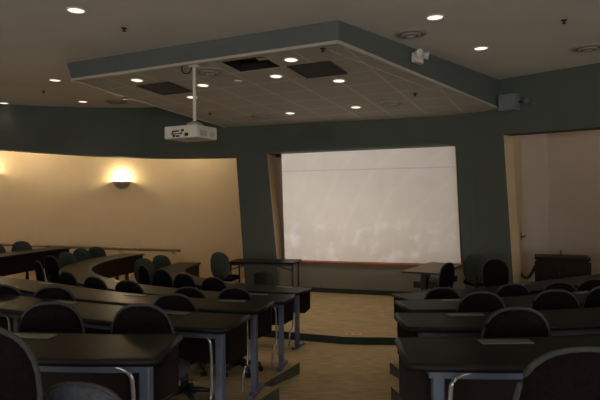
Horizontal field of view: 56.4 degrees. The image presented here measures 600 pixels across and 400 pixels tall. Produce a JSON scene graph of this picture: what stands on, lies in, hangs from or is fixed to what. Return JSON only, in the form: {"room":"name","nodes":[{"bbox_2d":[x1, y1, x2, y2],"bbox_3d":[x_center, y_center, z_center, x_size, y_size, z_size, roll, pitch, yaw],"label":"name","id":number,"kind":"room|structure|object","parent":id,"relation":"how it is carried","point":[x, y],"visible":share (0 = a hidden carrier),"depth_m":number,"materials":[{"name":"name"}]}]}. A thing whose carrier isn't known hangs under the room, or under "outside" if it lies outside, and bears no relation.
{"room":"lecture hall","nodes":[
{"label":"lecture hall","id":0,"kind":"room"},
{"bbox_2d":[0,151,244,281],"bbox_3d":[-5.447,-0.003,12.286,9.719,3.940,2.015,-1,0,-21],"label":"wall","id":1,"kind":"structure","parent":0,"point":[192,206],"depth_m":13.31,"materials":[{"name":"beige paint"}]},
{"bbox_2d":[0,243,180,253],"bbox_3d":[-5.332,1.083,12.903,5.030,0.471,0.598,-1,0,-16],"label":"handrail","id":2,"kind":"object","parent":1,"relation":"attached to","point":[2,244],"visible":0.81,"depth_m":13.26,"materials":[{"name":"metal"}]},
{"bbox_2d":[113,180,130,188],"bbox_3d":[-4.249,-0.373,13.293,0.420,0.200,0.211,0,0,-7],"label":"wall sconce","id":3,"kind":"object","parent":1,"relation":"attached to","point":[121,184],"visible":1,"depth_m":13.26,"materials":[{"name":"grey metal"}]},
{"bbox_2d":[167,380,278,399],"bbox_3d":[-3.460,1.830,7.066,3.134,0.340,8.372,-1,0,-33],"label":"floor","id":4,"kind":"structure","parent":0,"point":[233,391],"depth_m":4.75,"materials":[{"name":"carpet"}]},
{"bbox_2d":[0,245,5,252],"bbox_3d":[-5.486,1.226,10.258,0.477,0.902,0.546,0,0,-5],"label":"office chair","id":5,"kind":"object","parent":4,"relation":"on","point":[2,249],"visible":0.06,"depth_m":10.03,"materials":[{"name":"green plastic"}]},
{"bbox_2d":[0,284,22,295],"bbox_3d":[-2.558,1.187,5.048,0.477,0.930,0.546,-1,0,0],"label":"office chair","id":6,"kind":"object","parent":4,"relation":"on","point":[4,288],"visible":0.08,"depth_m":4.80,"materials":[{"name":"black plastic"}]},
{"bbox_2d":[12,241,31,279],"bbox_3d":[-5.276,1.224,10.808,0.477,0.902,0.546,0,0,-5],"label":"office chair","id":7,"kind":"object","parent":4,"relation":"on","point":[19,245],"visible":0.2,"depth_m":10.56,"materials":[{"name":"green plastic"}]},
{"bbox_2d":[33,286,75,300],"bbox_3d":[-2.082,1.183,4.928,0.477,0.930,0.546,0,0,-4],"label":"office chair","id":8,"kind":"object","parent":4,"relation":"on","point":[53,292],"visible":0.09,"depth_m":4.67,"materials":[{"name":"black plastic"}]},
{"bbox_2d":[0,247,274,399],"bbox_3d":[-3.369,1.285,7.297,2.440,0.742,8.053,-1,0,-35],"label":"curved desk","id":9,"kind":"object","parent":4,"relation":"on","point":[259,325],"visible":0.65,"depth_m":5.09,"materials":[{"name":"laminate"}]},
{"bbox_2d":[153,293,214,399],"bbox_3d":[-0.940,1.173,4.507,0.477,0.930,0.546,0,0,5],"label":"office chair","id":10,"kind":"object","parent":4,"relation":"on","point":[168,301],"visible":0.3,"depth_m":4.26,"materials":[{"name":"black fabric"}]},
{"bbox_2d":[236,154,282,285],"bbox_3d":[-0.822,0.445,11.627,0.969,2.764,0.316,0,0,19],"label":"wall","id":11,"kind":"structure","parent":0,"point":[260,228],"depth_m":11.49,"materials":[{"name":"green paint"}]},
{"bbox_2d":[136,282,398,373],"bbox_3d":[0.018,2.020,3.000,19.200,0.200,23.200,-1,0,0],"label":"floor","id":12,"kind":"structure","parent":0,"point":[313,357],"depth_m":6.87,"materials":[{"name":"carpet"}]},
{"bbox_2d":[134,258,154,285],"bbox_3d":[-2.689,1.478,10.005,0.477,0.930,0.546,0,0,10],"label":"office chair","id":13,"kind":"object","parent":12,"relation":"on","point":[142,261],"visible":0.25,"depth_m":9.76,"materials":[{"name":"fabric"}]},
{"bbox_2d":[138,265,150,284],"bbox_3d":[-2.281,1.474,8.918,0.546,0.930,0.477,-1,0,-42],"label":"office chair","id":14,"kind":"object","parent":12,"relation":"on","point":[143,272],"visible":0.27,"depth_m":8.70,"materials":[{"name":"black plastic"}]},
{"bbox_2d":[152,255,170,270],"bbox_3d":[-2.569,1.486,10.755,0.477,0.911,0.546,0,0,10],"label":"office chair","id":15,"kind":"object","parent":12,"relation":"on","point":[159,261],"visible":0.24,"depth_m":10.50,"materials":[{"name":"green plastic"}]},
{"bbox_2d":[153,269,173,287],"bbox_3d":[-1.908,1.471,8.383,0.477,0.930,0.546,0,0,28],"label":"office chair","id":16,"kind":"object","parent":12,"relation":"on","point":[161,277],"visible":0.23,"depth_m":8.14,"materials":[{"name":"black plastic"}]},
{"bbox_2d":[173,273,195,287],"bbox_3d":[-1.497,1.468,7.908,0.477,0.930,0.546,-1,0,25],"label":"office chair","id":17,"kind":"object","parent":12,"relation":"on","point":[181,279],"visible":0.15,"depth_m":7.67,"materials":[{"name":"black plastic"}]},
{"bbox_2d":[201,277,226,291],"bbox_3d":[-1.061,1.464,7.500,0.477,0.930,0.546,-1,0,15],"label":"office chair","id":18,"kind":"object","parent":12,"relation":"on","point":[210,283],"visible":0.16,"depth_m":7.25,"materials":[{"name":"black plastic"}]},
{"bbox_2d":[160,262,311,349],"bbox_3d":[-1.416,1.558,8.796,1.287,0.742,4.357,0,0,-33],"label":"curved desk","id":19,"kind":"object","parent":12,"relation":"on","point":[302,298],"visible":0.41,"depth_m":7.51,"materials":[{"name":"laminate"}]},
{"bbox_2d":[188,278,398,386],"bbox_3d":[1.315,1.869,8.844,15.003,0.180,9.912,-1,0,0],"label":"floor","id":20,"kind":"structure","parent":0,"point":[330,316],"depth_m":7.92,"materials":[{"name":"carpet"}]},
{"bbox_2d":[35,260,45,281],"bbox_3d":[-3.688,1.357,8.432,0.546,0.930,0.477,0,0,-40],"label":"office chair","id":21,"kind":"object","parent":20,"relation":"on","point":[40,275],"visible":0.27,"depth_m":8.20,"materials":[{"name":"black plastic"}]},
{"bbox_2d":[44,256,59,283],"bbox_3d":[-3.902,1.359,9.239,0.477,0.930,0.546,-1,0,30],"label":"office chair","id":22,"kind":"object","parent":20,"relation":"on","point":[51,264],"visible":0.32,"depth_m":9.01,"materials":[{"name":"black plastic"}]},
{"bbox_2d":[58,252,76,268],"bbox_3d":[-3.992,1.359,9.950,0.477,0.930,0.546,-1,0,15],"label":"office chair","id":23,"kind":"object","parent":20,"relation":"on","point":[65,258],"visible":0.15,"depth_m":9.70,"materials":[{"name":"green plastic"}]},
{"bbox_2d":[59,271,78,285],"bbox_3d":[-2.776,1.349,7.175,0.477,0.930,0.546,0,0,32],"label":"office chair","id":24,"kind":"object","parent":20,"relation":"on","point":[67,278],"visible":0.13,"depth_m":6.93,"materials":[{"name":"black plastic"}]},
{"bbox_2d":[73,248,91,261],"bbox_3d":[-4.028,1.360,10.607,0.477,0.930,0.546,0,0,5],"label":"office chair","id":25,"kind":"object","parent":20,"relation":"on","point":[81,254],"visible":0.21,"depth_m":10.35,"materials":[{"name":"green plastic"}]},
{"bbox_2d":[83,276,107,289],"bbox_3d":[-2.279,1.344,6.688,0.477,0.930,0.546,-1,0,25],"label":"office chair","id":26,"kind":"object","parent":20,"relation":"on","point":[93,282],"visible":0.15,"depth_m":6.44,"materials":[{"name":"black plastic"}]},
{"bbox_2d":[88,246,105,257],"bbox_3d":[-3.988,1.369,11.257,0.477,0.911,0.546,0,0,5],"label":"office chair","id":27,"kind":"object","parent":20,"relation":"on","point":[95,252],"visible":0.2,"depth_m":11.01,"materials":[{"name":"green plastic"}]},
{"bbox_2d":[114,280,143,293],"bbox_3d":[-1.822,1.341,6.361,0.477,0.930,0.546,-1,0,15],"label":"office chair","id":28,"kind":"object","parent":20,"relation":"on","point":[128,286],"visible":0.17,"depth_m":6.11,"materials":[{"name":"black plastic"}]},
{"bbox_2d":[59,253,295,370],"bbox_3d":[-2.413,1.437,8.244,1.943,0.742,6.534,-1,0,-32],"label":"curved desk","id":29,"kind":"object","parent":20,"relation":"on","point":[105,268],"visible":0.5,"depth_m":6.99,"materials":[{"name":"laminate"}]},
{"bbox_2d":[174,287,206,376],"bbox_3d":[-1.087,1.334,5.866,0.477,0.930,0.546,0,0,8],"label":"office chair","id":30,"kind":"object","parent":20,"relation":"on","point":[193,292],"visible":0.19,"depth_m":5.61,"materials":[{"name":"black fabric"}]},
{"bbox_2d":[210,252,239,281],"bbox_3d":[-1.308,1.366,9.912,0.477,0.930,0.546,0,0,22],"label":"office chair","id":31,"kind":"object","parent":20,"relation":"on","point":[219,261],"visible":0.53,"depth_m":9.69,"materials":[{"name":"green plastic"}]},
{"bbox_2d":[217,287,262,377],"bbox_3d":[-0.628,1.330,5.807,0.477,0.930,0.546,0,0,5],"label":"office chair","id":32,"kind":"object","parent":20,"relation":"on","point":[236,293],"visible":0.31,"depth_m":5.57,"materials":[{"name":"black fabric"}]},
{"bbox_2d":[254,271,272,285],"bbox_3d":[-0.666,1.571,10.200,0.240,0.510,0.420,-1,0,12],"label":"box","id":33,"kind":"object","parent":20,"relation":"on","point":[261,277],"visible":0.38,"depth_m":10.01,"materials":[{"name":"black plastic"}]},
{"bbox_2d":[229,258,301,286],"bbox_3d":[-0.627,1.456,10.050,1.220,0.740,0.600,-1,0,12],"label":"folding table","id":34,"kind":"object","parent":20,"relation":"on","point":[239,261],"visible":0.76,"depth_m":9.87,"materials":[{"name":"laminate"}]},
{"bbox_2d":[345,333,360,335],"bbox_3d":[0.715,1.807,7.552,0.210,0.012,0.130,-1,0,0],"label":"box","id":35,"kind":"object","parent":20,"relation":"on","point":[346,334],"visible":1,"depth_m":7.51,"materials":[{"name":"orange metal"}]},
{"bbox_2d":[401,262,462,289],"bbox_3d":[2.133,1.431,8.850,0.600,0.740,1.380,-1,0,31],"label":"table","id":36,"kind":"object","parent":20,"relation":"on","point":[432,269],"visible":0.36,"depth_m":8.48,"materials":[{"name":"beige laminate"}]},
{"bbox_2d":[417,262,454,291],"bbox_3d":[1.924,1.338,8.016,0.477,0.930,0.546,-1,0,-42],"label":"office chair","id":37,"kind":"object","parent":20,"relation":"on","point":[447,271],"visible":0.34,"depth_m":7.80,"materials":[{"name":"black plastic"}]},
{"bbox_2d":[424,287,460,298],"bbox_3d":[1.422,1.312,5.707,0.477,0.930,0.546,0,0,5],"label":"office chair","id":38,"kind":"object","parent":20,"relation":"on","point":[438,292],"visible":0.12,"depth_m":5.45,"materials":[{"name":"black plastic"}]},
{"bbox_2d":[463,254,486,287],"bbox_3d":[2.885,1.329,9.145,0.477,0.930,0.546,0,0,20],"label":"office chair","id":39,"kind":"object","parent":20,"relation":"on","point":[473,264],"visible":0.56,"depth_m":8.93,"materials":[{"name":"fabric"}]},
{"bbox_2d":[391,274,599,320],"bbox_3d":[2.679,1.393,6.684,3.550,0.742,0.609,-1,0,-26],"label":"curved desk","id":40,"kind":"object","parent":20,"relation":"on","point":[536,287],"visible":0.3,"depth_m":6.52,"materials":[{"name":"laminate"}]},
{"bbox_2d":[482,259,509,286],"bbox_3d":[2.816,1.330,8.020,0.477,0.930,0.546,-1,0,15],"label":"office chair","id":41,"kind":"object","parent":20,"relation":"on","point":[495,272],"visible":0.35,"depth_m":8.21,"materials":[{"name":"black plastic"}]},
{"bbox_2d":[496,283,530,296],"bbox_3d":[2.182,1.306,5.887,0.477,0.930,0.546,0,0,5],"label":"office chair","id":42,"kind":"object","parent":20,"relation":"on","point":[513,289],"visible":0.12,"depth_m":5.63,"materials":[{"name":"black plastic"}]},
{"bbox_2d":[542,282,575,291],"bbox_3d":[2.692,1.301,5.987,0.477,0.930,0.546,0,0,5],"label":"office chair","id":43,"kind":"object","parent":20,"relation":"on","point":[566,286],"visible":0.12,"depth_m":5.74,"materials":[{"name":"black plastic"}]},
{"bbox_2d":[534,254,590,280],"bbox_3d":[4.360,1.357,9.326,0.834,0.850,0.568,0,0,22],"label":"base cabinet","id":44,"kind":"object","parent":20,"relation":"on","point":[547,266],"visible":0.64,"depth_m":9.12,"materials":[{"name":"brown wood"}]},
{"bbox_2d":[576,278,599,291],"bbox_3d":[3.172,1.297,6.207,0.477,0.930,0.546,0,0,5],"label":"office chair","id":45,"kind":"object","parent":20,"relation":"on","point":[588,284],"visible":0.1,"depth_m":5.96,"materials":[{"name":"black plastic"}]},
{"bbox_2d":[0,0,599,107],"bbox_3d":[-0.018,-2.095,3.000,19.200,0.150,23.200,-1,0,0],"label":"ceiling","id":46,"kind":"structure","parent":0,"point":[38,38],"depth_m":6.61,"materials":[{"name":"paint"}]},
{"bbox_2d":[48,79,61,81],"bbox_3d":[-4.052,-1.978,9.262,0.214,0.011,0.214,-1,0,0],"label":"recessed light","id":47,"kind":"object","parent":46,"relation":"in","point":[52,80],"visible":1,"depth_m":9.27,"materials":[{"name":"white glass"}]},
{"bbox_2d":[65,7,86,13],"bbox_3d":[-2.357,-1.993,5.893,0.214,0.011,0.214,-1,0,0],"label":"recessed light","id":48,"kind":"object","parent":46,"relation":"in","point":[75,10],"visible":1,"depth_m":5.89,"materials":[{"name":"white glass"}]},
{"bbox_2d":[105,100,126,104],"bbox_3d":[-3.713,-1.955,11.300,0.440,0.064,0.440,-1,0,0],"label":"ceiling vent","id":49,"kind":"object","parent":46,"relation":"in","point":[115,102],"visible":1,"depth_m":11.19,"materials":[{"name":"metal"}]},
{"bbox_2d":[67,20,498,127],"bbox_3d":[0.087,-1.762,8.963,5.519,0.515,4.517,-1,0,26],"label":"ceiling","id":50,"kind":"structure","parent":46,"relation":"attached to","point":[379,68],"depth_m":8.09,"materials":[{"name":"tile"}]},
{"bbox_2d":[130,78,143,81],"bbox_3d":[-2.359,-1.731,8.106,0.202,0.022,0.202,0,0,34],"label":"recessed light","id":51,"kind":"object","parent":50,"relation":"in","point":[131,79],"visible":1,"depth_m":8.10,"materials":[{"name":"white glass"}]},
{"bbox_2d":[136,81,192,94],"bbox_3d":[-2.054,-1.700,8.551,0.610,0.050,0.610,-1,0,26],"label":"ceiling vent","id":52,"kind":"object","parent":50,"relation":"in","point":[163,88],"visible":0.86,"depth_m":8.54,"materials":[{"name":"black metal"}]},
{"bbox_2d":[181,66,191,73],"bbox_3d":[-1.525,-1.718,7.357,0.230,0.137,0.020,-1,0,0],"label":"cable","id":53,"kind":"object","parent":50,"relation":"hanging from","point":[181,66],"visible":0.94,"depth_m":7.35,"materials":[{"name":"black plastic"}]},
{"bbox_2d":[187,64,202,124],"bbox_3d":[-1.387,-1.373,7.357,0.220,0.835,0.220,-1,0,0],"label":"mount","id":54,"kind":"object","parent":50,"relation":"attached to","point":[193,66],"visible":0.59,"depth_m":7.34,"materials":[{"name":"white metal"}]},
{"bbox_2d":[165,124,216,141],"bbox_3d":[-1.426,-0.872,7.366,0.523,0.165,0.487,-1,0,26],"label":"projector","id":55,"kind":"object","parent":54,"relation":"hanging from","point":[195,132],"visible":1,"depth_m":7.19,"materials":[{"name":"white plastic"}]},
{"bbox_2d":[196,83,209,86],"bbox_3d":[-1.441,-1.703,8.320,0.202,0.022,0.202,0,0,34],"label":"recessed light","id":56,"kind":"object","parent":50,"relation":"in","point":[198,84],"visible":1,"depth_m":8.32,"materials":[{"name":"white glass"}]},
{"bbox_2d":[196,67,224,75],"bbox_3d":[-1.217,-1.718,7.576,0.398,0.076,0.397,-1,0,33],"label":"ceiling vent","id":57,"kind":"object","parent":50,"relation":"in","point":[206,71],"visible":0.97,"depth_m":7.49,"materials":[{"name":"metal"}]},
{"bbox_2d":[250,113,271,118],"bbox_3d":[-0.728,-1.552,10.461,0.398,0.076,0.397,-1,0,33],"label":"ceiling vent","id":58,"kind":"object","parent":50,"relation":"in","point":[256,115],"visible":1,"depth_m":10.35,"materials":[{"name":"metal"}]},
{"bbox_2d":[269,74,282,78],"bbox_3d":[-0.333,-1.713,7.763,0.202,0.022,0.202,0,0,19],"label":"recessed light","id":59,"kind":"object","parent":50,"relation":"in","point":[275,76],"visible":1,"depth_m":7.76,"materials":[{"name":"white glass"}]},
{"bbox_2d":[283,57,298,62],"bbox_3d":[-0.113,-1.751,7.001,0.202,0.022,0.202,0,0,34],"label":"recessed light","id":60,"kind":"object","parent":50,"relation":"in","point":[287,59],"visible":1,"depth_m":6.99,"materials":[{"name":"white glass"}]},
{"bbox_2d":[287,60,347,78],"bbox_3d":[0.236,-1.720,7.411,0.610,0.050,0.610,-1,0,26],"label":"ceiling vent","id":61,"kind":"object","parent":50,"relation":"in","point":[325,68],"visible":1,"depth_m":7.39,"materials":[{"name":"black metal"}]},
{"bbox_2d":[332,79,345,82],"bbox_3d":[0.553,-1.687,7.935,0.202,0.022,0.202,0,0,34],"label":"recessed light","id":62,"kind":"object","parent":50,"relation":"in","point":[333,80],"visible":1,"depth_m":7.92,"materials":[{"name":"white glass"}]},
{"bbox_2d":[350,106,361,108],"bbox_3d":[0.960,-1.589,9.602,0.202,0.022,0.202,0,0,34],"label":"recessed light","id":63,"kind":"object","parent":50,"relation":"in","point":[352,107],"visible":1,"depth_m":9.61,"materials":[{"name":"white glass"}]},
{"bbox_2d":[378,100,401,106],"bbox_3d":[1.488,-1.577,9.259,0.398,0.076,0.397,-1,0,33],"label":"ceiling vent","id":64,"kind":"object","parent":50,"relation":"in","point":[388,103],"visible":1,"depth_m":9.16,"materials":[{"name":"metal"}]},
{"bbox_2d":[412,49,429,64],"bbox_3d":[1.601,-1.899,7.426,0.165,0.152,0.313,-1,0,43],"label":"emergency light","id":65,"kind":"object","parent":50,"relation":"attached to","point":[418,56],"visible":1,"depth_m":7.40,"materials":[{"name":"white plastic"}]},
{"bbox_2d":[395,28,426,38],"bbox_3d":[1.351,-1.999,6.813,0.380,0.064,0.380,-1,0,0],"label":"ceiling vent","id":66,"kind":"object","parent":46,"relation":"in","point":[412,33],"visible":1,"depth_m":6.73,"materials":[{"name":"metal"}]},
{"bbox_2d":[425,14,444,20],"bbox_3d":[1.500,-2.027,6.222,0.214,0.011,0.214,-1,0,0],"label":"recessed light","id":67,"kind":"object","parent":46,"relation":"in","point":[434,17],"visible":1,"depth_m":6.22,"materials":[{"name":"white glass"}]},
{"bbox_2d":[473,46,488,50],"bbox_3d":[2.431,-2.035,7.521,0.214,0.011,0.214,-1,0,0],"label":"recessed light","id":68,"kind":"object","parent":46,"relation":"in","point":[479,48],"visible":1,"depth_m":7.52,"materials":[{"name":"white glass"}]},
{"bbox_2d":[572,43,599,51],"bbox_3d":[3.866,-2.021,7.517,0.380,0.064,0.380,-1,0,0],"label":"ceiling vent","id":69,"kind":"object","parent":46,"relation":"in","point":[589,47],"visible":1,"depth_m":7.43,"materials":[{"name":"metal"}]},
{"bbox_2d":[0,63,599,158],"bbox_3d":[-0.262,-1.458,8.529,17.761,1.120,6.217,-1,0,13],"label":"wall header","id":70,"kind":"structure","parent":0,"point":[567,99],"depth_m":11.18,"materials":[{"name":"green paint"}]},
{"bbox_2d":[498,93,530,111],"bbox_3d":[3.535,-1.618,9.249,0.205,0.270,0.465,0,0,-44],"label":"wall speaker","id":71,"kind":"object","parent":70,"relation":"attached to","point":[506,102],"visible":1,"depth_m":9.21,"materials":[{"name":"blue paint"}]},
{"bbox_2d":[499,94,513,109],"bbox_3d":[3.404,-1.617,9.244,0.010,0.230,0.250,-1,0,-44],"label":"grille","id":72,"kind":"object","parent":71,"relation":"attached to","point":[506,101],"depth_m":9.24,"materials":[{"name":"grey metal"}]},
{"bbox_2d":[273,373,398,399],"bbox_3d":[0.240,1.718,-1.000,2.250,0.600,15.000,-1,0,0],"label":"floor","id":73,"kind":"structure","parent":0,"point":[349,386],"depth_m":5.58,"materials":[{"name":"carpet"}]},
{"bbox_2d":[273,147,462,263],"bbox_3d":[1.322,0.358,11.220,4.611,3.300,0.080,0,0,23],"label":"wall niche","id":74,"kind":"object","parent":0,"point":[277,161],"depth_m":11.90,"materials":[{"name":"beige paint"}]},
{"bbox_2d":[275,146,460,263],"bbox_3d":[1.246,0.056,10.912,3.648,2.358,0.138,0,0,19],"label":"projection screen","id":75,"kind":"object","parent":74,"relation":"in","point":[383,205],"visible":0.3,"depth_m":10.81,"materials":[{"name":"fabric"}]},
{"bbox_2d":[280,263,464,291],"bbox_3d":[1.373,1.526,10.837,3.689,0.565,0.379,0,0,21],"label":"wall","id":76,"kind":"structure","parent":0,"point":[340,276],"depth_m":10.80,"materials":[{"name":"grey paint"}]},
{"bbox_2d":[290,286,409,295],"bbox_3d":[1.297,1.764,10.690,3.635,0.090,0.091,-1,0,21],"label":"baseboard","id":77,"kind":"structure","parent":76,"relation":"attached to","point":[314,289],"depth_m":10.79,"materials":[{"name":"rubber"}]},
{"bbox_2d":[300,260,462,268],"bbox_3d":[1.353,1.224,10.810,3.653,0.038,0.379,-1,0,21],"label":"trim ledge","id":78,"kind":"object","parent":76,"relation":"on","point":[302,261],"visible":0.51,"depth_m":10.74,"materials":[{"name":"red wood"}]},
{"bbox_2d":[391,386,402,399],"bbox_3d":[3.190,1.772,5.061,4.949,0.340,1.477,0,0,-22],"label":"floor","id":79,"kind":"structure","parent":0,"point":[394,389],"depth_m":4.80,"materials":[{"name":"carpet"}]},
{"bbox_2d":[456,291,505,311],"bbox_3d":[1.400,1.152,4.467,0.477,0.930,0.546,0,0,5],"label":"office chair","id":80,"kind":"object","parent":79,"relation":"on","point":[477,301],"visible":0.1,"depth_m":4.21,"materials":[{"name":"black fabric"}]},
{"bbox_2d":[394,290,589,311],"bbox_3d":[2.945,1.230,5.352,4.484,0.742,0.769,0,0,-21],"label":"curved desk","id":81,"kind":"object","parent":79,"relation":"on","point":[419,305],"visible":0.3,"depth_m":4.77,"materials":[{"name":"laminate"}]},
{"bbox_2d":[530,289,580,309],"bbox_3d":[2.001,1.147,4.526,0.477,0.930,0.546,0,0,8],"label":"office chair","id":82,"kind":"object","parent":79,"relation":"on","point":[552,299],"visible":0.08,"depth_m":4.27,"materials":[{"name":"black fabric"}]},
{"bbox_2d":[582,286,599,307],"bbox_3d":[2.501,1.143,4.706,0.477,0.930,0.546,0,0,8],"label":"office chair","id":83,"kind":"object","parent":79,"relation":"on","point":[592,299],"visible":0.12,"depth_m":4.48,"materials":[{"name":"black fabric"}]},
{"bbox_2d":[456,135,521,288],"bbox_3d":[3.302,0.339,9.885,1.146,2.904,0.356,-1,0,44],"label":"wall","id":84,"kind":"structure","parent":0,"point":[485,169],"depth_m":9.68,"materials":[{"name":"green paint"}]},
{"bbox_2d":[512,135,522,282],"bbox_3d":[4.051,-0.135,10.572,0.100,3.840,1.900,0,0,26],"label":"wall","id":85,"kind":"structure","parent":0,"point":[516,140],"depth_m":10.85,"materials":[{"name":"beige paint"}]},
{"bbox_2d":[521,265,534,278],"bbox_3d":[3.955,1.234,9.851,0.079,0.307,1.080,-1,0,5],"label":"power cord","id":86,"kind":"object","parent":85,"relation":"attached to","point":[533,268],"visible":0.58,"depth_m":9.54,"materials":[{"name":"black plastic"}]},
{"bbox_2d":[521,133,547,282],"bbox_3d":[4.784,-0.142,11.475,0.542,3.840,0.100,-1,0,-5],"label":"wall","id":87,"kind":"structure","parent":0,"point":[534,146],"depth_m":11.42,"materials":[{"name":"beige paint"}]},
{"bbox_2d":[547,130,599,274],"bbox_3d":[7.429,-0.165,9.708,5.914,3.840,0.473,0,0,41],"label":"wall","id":88,"kind":"structure","parent":0,"point":[573,158],"depth_m":11.23,"materials":[{"name":"beige paint"}]},
{"bbox_3d":[-4.885,1.733,-0.718,8.900,0.560,15.563,0,0,0],"label":"floor","id":89,"kind":"structure","parent":0,"visible":0},
{"bbox_2d":[0,327,42,399],"bbox_3d":[-1.122,0.926,2.198,0.544,0.986,0.546,0,0,2],"label":"office chair","id":90,"kind":"object","parent":89,"relation":"on","point":[20,373],"visible":1,"depth_m":1.95,"materials":[{"name":"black fabric"}]},
{"bbox_2d":[43,381,121,399],"bbox_3d":[-0.775,1.049,2.343,0.477,0.735,0.546,-1,0,12],"label":"office chair","id":91,"kind":"object","parent":89,"relation":"on","point":[68,390],"visible":1,"depth_m":2.09,"materials":[{"name":"black fabric"}]},
{"bbox_2d":[13,332,182,399],"bbox_3d":[-4.059,1.071,4.172,7.763,0.742,1.411,-1,0,32],"label":"curved desk","id":92,"kind":"object","parent":89,"relation":"on","point":[132,366],"visible":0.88,"depth_m":2.63,"materials":[{"name":"laminate"}]},
{"bbox_3d":[-3.697,1.777,6.222,6.808,0.450,6.896,0,0,0],"label":"floor","id":93,"kind":"structure","parent":0,"visible":0},
{"bbox_2d":[17,301,84,332],"bbox_3d":[-1.532,1.068,3.564,0.477,0.930,0.546,-1,0,-12],"label":"office chair","id":94,"kind":"object","parent":93,"relation":"on","point":[46,317],"visible":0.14,"depth_m":3.31,"materials":[{"name":"black fabric"}]},
{"bbox_2d":[0,294,250,399],"bbox_3d":[-3.727,1.179,5.940,8.229,0.742,1.734,-1,0,44],"label":"curved desk","id":95,"kind":"object","parent":93,"relation":"on","point":[219,339],"visible":0.62,"depth_m":3.81,"materials":[{"name":"laminate"}]},
{"bbox_2d":[110,303,193,381],"bbox_3d":[-0.911,1.062,3.488,0.477,0.930,0.546,0,0,2],"label":"office chair","id":96,"kind":"object","parent":93,"relation":"on","point":[137,318],"visible":0.3,"depth_m":3.24,"materials":[{"name":"black fabric"}]},
{"bbox_3d":[4.887,1.647,-2.345,8.954,0.560,12.309,0,0,0],"label":"floor","id":97,"kind":"structure","parent":0,"visible":0},
{"bbox_2d":[394,335,599,399],"bbox_3d":[2.548,1.014,2.869,4.393,0.742,0.701,-1,0,-14],"label":"curved desk","id":98,"kind":"object","parent":97,"relation":"on","point":[430,368],"visible":0.83,"depth_m":2.52,"materials":[{"name":"laminate"}]},
{"bbox_2d":[513,346,599,399],"bbox_3d":[0.913,0.930,1.998,0.544,0.944,0.546,0,0,2],"label":"office chair","id":99,"kind":"object","parent":97,"relation":"on","point":[568,373],"visible":1,"depth_m":1.75,"materials":[{"name":"black fabric"}]},
{"bbox_3d":[2.789,1.721,3.887,4.380,0.450,2.517,0,0,0],"label":"floor","id":100,"kind":"structure","parent":0,"visible":0},
{"bbox_2d":[394,307,599,354],"bbox_3d":[2.668,1.123,4.054,4.262,0.742,0.761,0,0,-17],"label":"curved desk","id":101,"kind":"object","parent":100,"relation":"on","point":[577,321],"visible":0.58,"depth_m":3.57,"materials":[{"name":"laminate"}]},
{"bbox_2d":[480,307,550,337],"bbox_3d":[1.206,1.044,3.288,0.477,0.930,0.546,0,0,4],"label":"office chair","id":102,"kind":"object","parent":100,"relation":"on","point":[507,322],"visible":0.21,"depth_m":3.04,"materials":[{"name":"black fabric"}]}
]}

